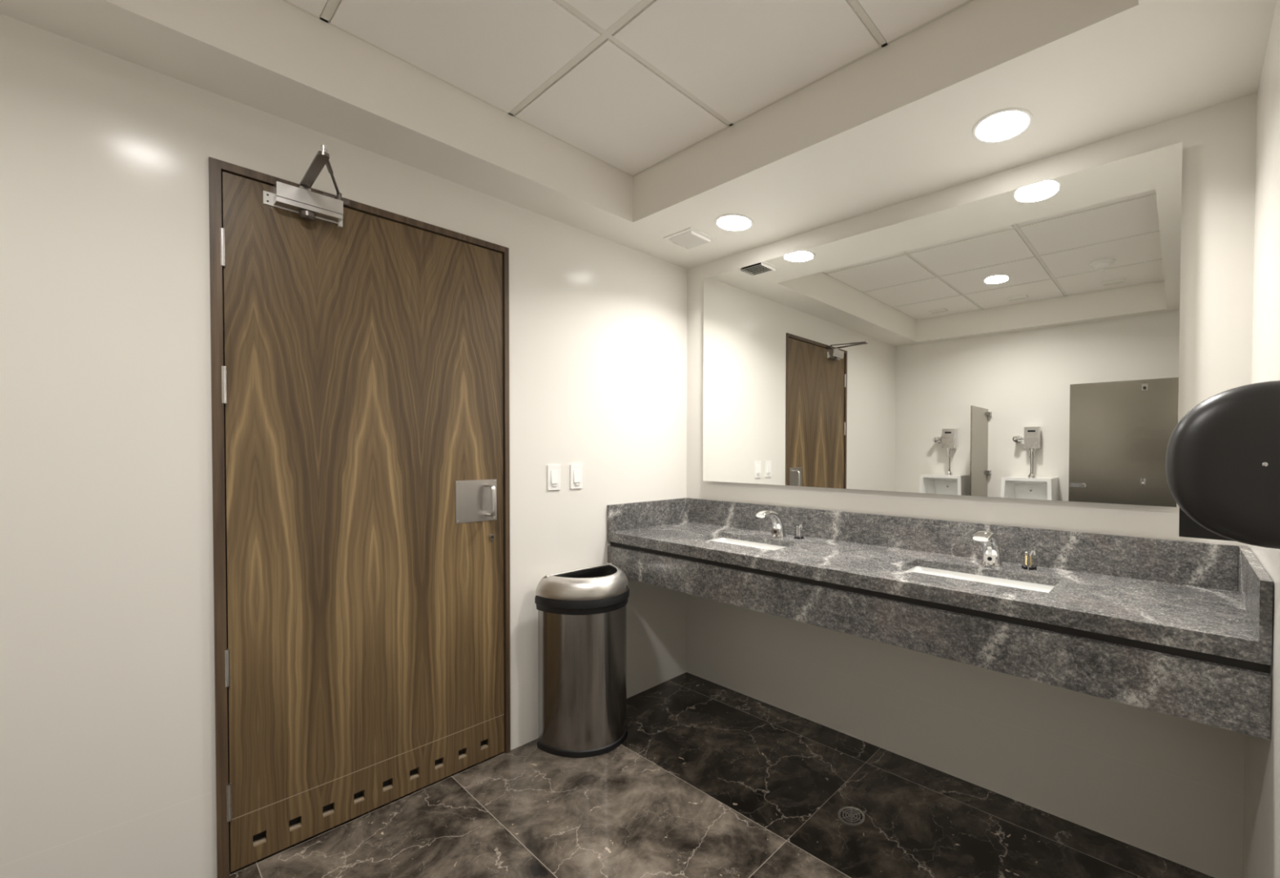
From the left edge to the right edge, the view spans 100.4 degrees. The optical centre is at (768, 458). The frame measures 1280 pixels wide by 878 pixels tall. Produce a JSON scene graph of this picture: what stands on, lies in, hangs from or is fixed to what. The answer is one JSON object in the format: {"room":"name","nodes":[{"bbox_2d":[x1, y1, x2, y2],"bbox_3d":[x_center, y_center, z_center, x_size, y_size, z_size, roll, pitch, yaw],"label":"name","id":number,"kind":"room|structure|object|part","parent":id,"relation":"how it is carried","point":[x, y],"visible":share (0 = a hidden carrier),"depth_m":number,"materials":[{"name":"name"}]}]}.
{"room":"public restroom","nodes":[
{"label":"public restroom","id":0,"kind":"room"},
{"bbox_2d":[0,13,687,877],"bbox_3d":[-1.436,-0.115,1.956,0.120,2.790,3.161,1,1,38],"label":"wall","id":1,"kind":"structure","parent":0,"point":[108,712],"depth_m":1.47,"materials":[{"name":"paint"}]},
{"bbox_2d":[208,144,510,877],"bbox_3d":[-1.325,0.180,1.851,0.432,2.204,0.879,1,1,38],"label":"door","id":2,"kind":"structure","parent":1,"relation":"in","point":[360,352],"depth_m":1.82,"materials":[{"name":"brown wood"}]},
{"bbox_3d":[-1.627,1.224,1.661,0.020,0.007,0.029,1,1,38],"label":"slot sill","id":3,"kind":"part","parent":2,"relation":"part of","materials":[{"name":"beige wood"}]},
{"bbox_3d":[-1.574,1.223,1.728,0.020,0.007,0.029,1,1,38],"label":"slot sill","id":4,"kind":"part","parent":2,"relation":"part of","materials":[{"name":"beige wood"}]},
{"bbox_3d":[-1.508,-0.794,1.699,0.042,0.024,0.042,1,1,38],"label":"valve knob","id":5,"kind":"part","parent":2,"relation":"part of","materials":[{"name":"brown metal"}]},
{"bbox_3d":[-1.508,-0.815,1.706,0.050,0.015,0.165,1,1,38],"label":"closer rail","id":6,"kind":"part","parent":2,"relation":"part of","materials":[{"name":"silver metal"}]},
{"bbox_3d":[-1.403,-0.890,1.606,0.278,0.015,0.026,1,1,39],"label":"arm","id":7,"kind":"part","parent":2,"relation":"part of","materials":[{"name":"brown metal"}]},
{"bbox_3d":[-1.521,1.222,1.795,0.020,0.007,0.029,1,1,38],"label":"slot sill","id":8,"kind":"part","parent":2,"relation":"part of","materials":[{"name":"beige wood"}]},
{"bbox_3d":[-1.468,1.222,1.861,0.020,0.007,0.029,1,1,38],"label":"slot sill","id":9,"kind":"part","parent":2,"relation":"part of","materials":[{"name":"beige wood"}]},
{"bbox_3d":[-1.420,1.192,1.942,0.045,0.160,0.828,1,1,38],"label":"slotted panel","id":10,"kind":"part","parent":2,"relation":"part of","materials":[{"name":"brown wood"}]},
{"bbox_3d":[-1.415,1.221,1.928,0.020,0.007,0.029,1,1,38],"label":"slot sill","id":11,"kind":"part","parent":2,"relation":"part of","materials":[{"name":"beige wood"}]},
{"bbox_3d":[-1.363,1.220,1.995,0.020,0.007,0.029,1,1,38],"label":"slot sill","id":12,"kind":"part","parent":2,"relation":"part of","materials":[{"name":"beige wood"}]},
{"bbox_3d":[-1.310,1.219,2.062,0.020,0.007,0.029,1,1,38],"label":"slot sill","id":13,"kind":"part","parent":2,"relation":"part of","materials":[{"name":"beige wood"}]},
{"bbox_3d":[-1.257,1.218,2.129,0.020,0.007,0.029,1,1,38],"label":"slot sill","id":14,"kind":"part","parent":2,"relation":"part of","materials":[{"name":"beige wood"}]},
{"bbox_3d":[-1.208,0.175,2.152,0.002,0.172,0.159,1,1,38],"label":"pull plate","id":15,"kind":"part","parent":2,"relation":"part of","materials":[{"name":"metal"}]},
{"bbox_3d":[-1.204,1.218,2.196,0.020,0.007,0.029,1,1,38],"label":"slot sill","id":16,"kind":"part","parent":2,"relation":"part of","materials":[{"name":"beige wood"}]},
{"bbox_3d":[-1.155,0.174,2.162,0.068,0.134,0.019,1,1,38],"label":"pull handle","id":17,"kind":"part","parent":2,"relation":"part of","materials":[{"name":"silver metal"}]},
{"bbox_2d":[546,464,560,489],"bbox_3d":[-0.994,0.087,2.412,0.012,0.116,0.062,1,1,38],"label":"light switch","id":18,"kind":"object","parent":1,"relation":"attached to","point":[553,471],"visible":1,"depth_m":2.41,"materials":[{"name":"white plastic"}]},
{"bbox_2d":[569,464,582,488],"bbox_3d":[-0.924,0.086,2.502,0.012,0.116,0.062,1,1,38],"label":"light switch","id":19,"kind":"object","parent":1,"relation":"attached to","point":[575,470],"visible":1,"depth_m":2.50,"materials":[{"name":"white plastic"}]},
{"bbox_2d":[0,0,1276,268],"bbox_3d":[-0.424,-1.238,1.144,2.445,0.312,2.921,1,1,38],"label":"soffit","id":20,"kind":"object","parent":1,"relation":"attached to","point":[894,125],"depth_m":1.65,"materials":[{"name":"white paint"}]},
{"bbox_2d":[663,226,715,248],"bbox_3d":[-0.397,-1.095,2.606,0.200,0.018,0.170,1,1,38],"label":"air vent","id":21,"kind":"object","parent":20,"relation":"in","point":[690,237],"visible":1,"depth_m":2.58,"materials":[{"name":"white metal"}]},
{"bbox_3d":[-0.396,-1.102,2.606,0.200,0.004,0.170,1,1,38],"label":"vent frame","id":22,"kind":"part","parent":21,"relation":"part of","materials":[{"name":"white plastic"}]},
{"bbox_2d":[607,497,687,531],"bbox_3d":[-0.646,0.301,2.850,0.019,0.136,0.543,1,1,38],"label":"backsplash","id":23,"kind":"structure","parent":1,"relation":"attached to","point":[624,516],"depth_m":2.81,"materials":[{"name":"grey stone"}]},
{"bbox_2d":[714,213,753,231],"bbox_3d":[-0.162,-1.095,2.427,0.182,0.009,0.182,1,1,38],"label":"recessed light","id":24,"kind":"object","parent":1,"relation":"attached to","point":[729,222],"visible":1,"depth_m":2.41,"materials":[{"name":"white plastic"}]},
{"bbox_2d":[972,107,1033,143],"bbox_3d":[0.761,-1.080,1.698,0.182,0.009,0.182,1,1,38],"label":"recessed light","id":25,"kind":"object","parent":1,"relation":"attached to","point":[1006,124],"visible":1,"depth_m":1.68,"materials":[{"name":"white plastic"}]},
{"bbox_2d":[286,0,968,175],"bbox_3d":[-0.569,-1.315,0.953,1.928,0.054,2.232,1,1,38],"label":"ceiling","id":26,"kind":"structure","parent":0,"point":[737,57],"depth_m":1.65,"materials":[{"name":"white tile"}]},
{"bbox_2d":[283,0,973,176],"bbox_3d":[-0.570,-1.293,0.953,1.928,0.004,2.232,1,1,38],"label":"grid","id":27,"kind":"structure","parent":26,"relation":"attached to","point":[331,6],"depth_m":1.66,"materials":[{"name":"silver metal"}]},
{"bbox_2d":[229,671,1213,877],"bbox_3d":[-0.506,1.335,1.239,2.865,0.080,3.161,1,1,38],"label":"floor","id":28,"kind":"structure","parent":0,"point":[707,779],"depth_m":1.87,"materials":[{"name":"brown stone"}]},
{"bbox_2d":[534,563,629,757],"bbox_3d":[-0.796,0.896,2.364,0.306,0.760,0.409,1,1,38],"label":"trash can","id":29,"kind":"object","parent":28,"relation":"on","point":[582,612],"visible":1,"depth_m":2.24,"materials":[{"name":"metal"}]},
{"bbox_3d":[-0.795,0.559,2.359,0.301,0.085,0.404,1,1,38],"label":"lid","id":30,"kind":"part","parent":29,"relation":"part of","materials":[{"name":"metal"}]},
{"bbox_2d":[838,805,865,825],"bbox_3d":[0.298,1.287,1.876,0.096,0.003,0.096,1,1,38],"label":"floor drain","id":31,"kind":"object","parent":28,"relation":"on","point":[852,815],"visible":1,"depth_m":1.87,"materials":[{"name":"silver metal"}]},
{"bbox_2d":[686,92,1257,877],"bbox_3d":[0.513,-0.113,2.354,2.445,2.790,0.120,1,1,38],"label":"wall","id":32,"kind":"structure","parent":0,"point":[1169,787],"depth_m":1.89,"materials":[{"name":"painted drywall"}]},
{"bbox_2d":[607,497,1273,740],"bbox_3d":[0.304,0.423,2.101,2.441,0.348,0.543,1,1,38],"label":"countertop","id":33,"kind":"structure","parent":32,"relation":"attached to","point":[1180,628],"depth_m":1.65,"materials":[{"name":"grey stone"}]},
{"bbox_2d":[708,537,786,550],"bbox_3d":[-0.107,0.475,2.405,0.534,0.140,0.254,1,1,38],"label":"sink","id":34,"kind":"object","parent":33,"relation":"in","point":[751,544],"visible":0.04,"depth_m":2.53,"materials":[{"name":"white ceramic"}]},
{"bbox_2d":[755,510,786,537],"bbox_3d":[0.015,0.310,2.483,0.076,0.134,0.183,1,1,38],"label":"faucet","id":35,"kind":"object","parent":33,"relation":"on","point":[778,528],"visible":1,"depth_m":2.49,"materials":[{"name":"silver metal"}]},
{"bbox_2d":[794,524,804,538],"bbox_3d":[0.143,0.344,2.467,0.048,0.069,0.044,1,1,38],"label":"soap dispenser","id":36,"kind":"object","parent":33,"relation":"on","point":[796,536],"visible":1,"depth_m":2.46,"materials":[{"name":"silver metal"}]},
{"bbox_2d":[906,565,1053,592],"bbox_3d":[0.697,0.488,1.770,0.534,0.140,0.254,1,1,38],"label":"sink","id":37,"kind":"object","parent":33,"relation":"in","point":[995,580],"visible":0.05,"depth_m":1.85,"materials":[{"name":"white ceramic"}]},
{"bbox_2d":[973,530,1003,566],"bbox_3d":[0.788,0.323,1.873,0.076,0.134,0.183,1,1,38],"label":"faucet","id":38,"kind":"object","parent":33,"relation":"on","point":[991,548],"visible":1,"depth_m":1.89,"materials":[{"name":"silver metal"}]},
{"bbox_3d":[0.821,0.388,1.916,0.076,0.004,0.076,1,1,38],"label":"plate","id":39,"kind":"part","parent":38,"relation":"part of","materials":[{"name":"silver metal"}]},
{"bbox_2d":[1021,550,1036,569],"bbox_3d":[0.925,0.357,1.849,0.048,0.069,0.044,1,1,38],"label":"soap dispenser","id":40,"kind":"object","parent":33,"relation":"on","point":[1030,566],"visible":1,"depth_m":1.84,"materials":[{"name":"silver metal"}]},
{"bbox_3d":[0.918,0.360,1.855,0.010,0.038,0.010,1,1,38],"label":"threaded rod","id":41,"kind":"part","parent":40,"relation":"part of","materials":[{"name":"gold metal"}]},
{"bbox_3d":[0.928,0.357,1.843,0.008,0.044,0.008,1,1,38],"label":"threaded rod","id":42,"kind":"part","parent":40,"relation":"part of","materials":[{"name":"gold metal"}]},
{"bbox_2d":[702,142,1182,506],"bbox_3d":[0.466,-0.430,2.291,2.108,1.138,0.029,1,1,38],"label":"wall mirror","id":43,"kind":"object","parent":32,"relation":"attached to","point":[1024,342],"visible":1,"depth_m":2.02,"materials":[{"name":"silver mirror"}]},
{"bbox_2d":[686,497,1238,591],"bbox_3d":[0.467,0.314,2.306,2.399,0.136,0.018,1,1,38],"label":"backsplash","id":44,"kind":"structure","parent":32,"relation":"attached to","point":[1202,564],"depth_m":1.93,"materials":[{"name":"grey stone"}]},
{"bbox_2d":[1242,0,1279,877],"bbox_3d":[0.577,-0.082,0.366,0.120,2.790,3.161,1,1,38],"label":"wall","id":45,"kind":"structure","parent":0,"point":[1261,810],"depth_m":1.25,"materials":[{"name":"painted drywall"}]},
{"bbox_2d":[1165,380,1279,548],"bbox_3d":[0.875,0.017,0.992,0.184,0.295,0.341,1,1,38],"label":"dispenser","id":46,"kind":"object","parent":45,"relation":"attached to","point":[1223,455],"visible":1,"depth_m":0.86,"materials":[{"name":"grey plastic"}]},
{"bbox_2d":[1237,545,1273,643],"bbox_3d":[1.254,0.332,1.349,0.021,0.136,0.543,1,1,38],"label":"backsplash","id":47,"kind":"structure","parent":45,"relation":"attached to","point":[1255,585],"depth_m":1.21,"materials":[{"name":"grey stone"}]}
]}

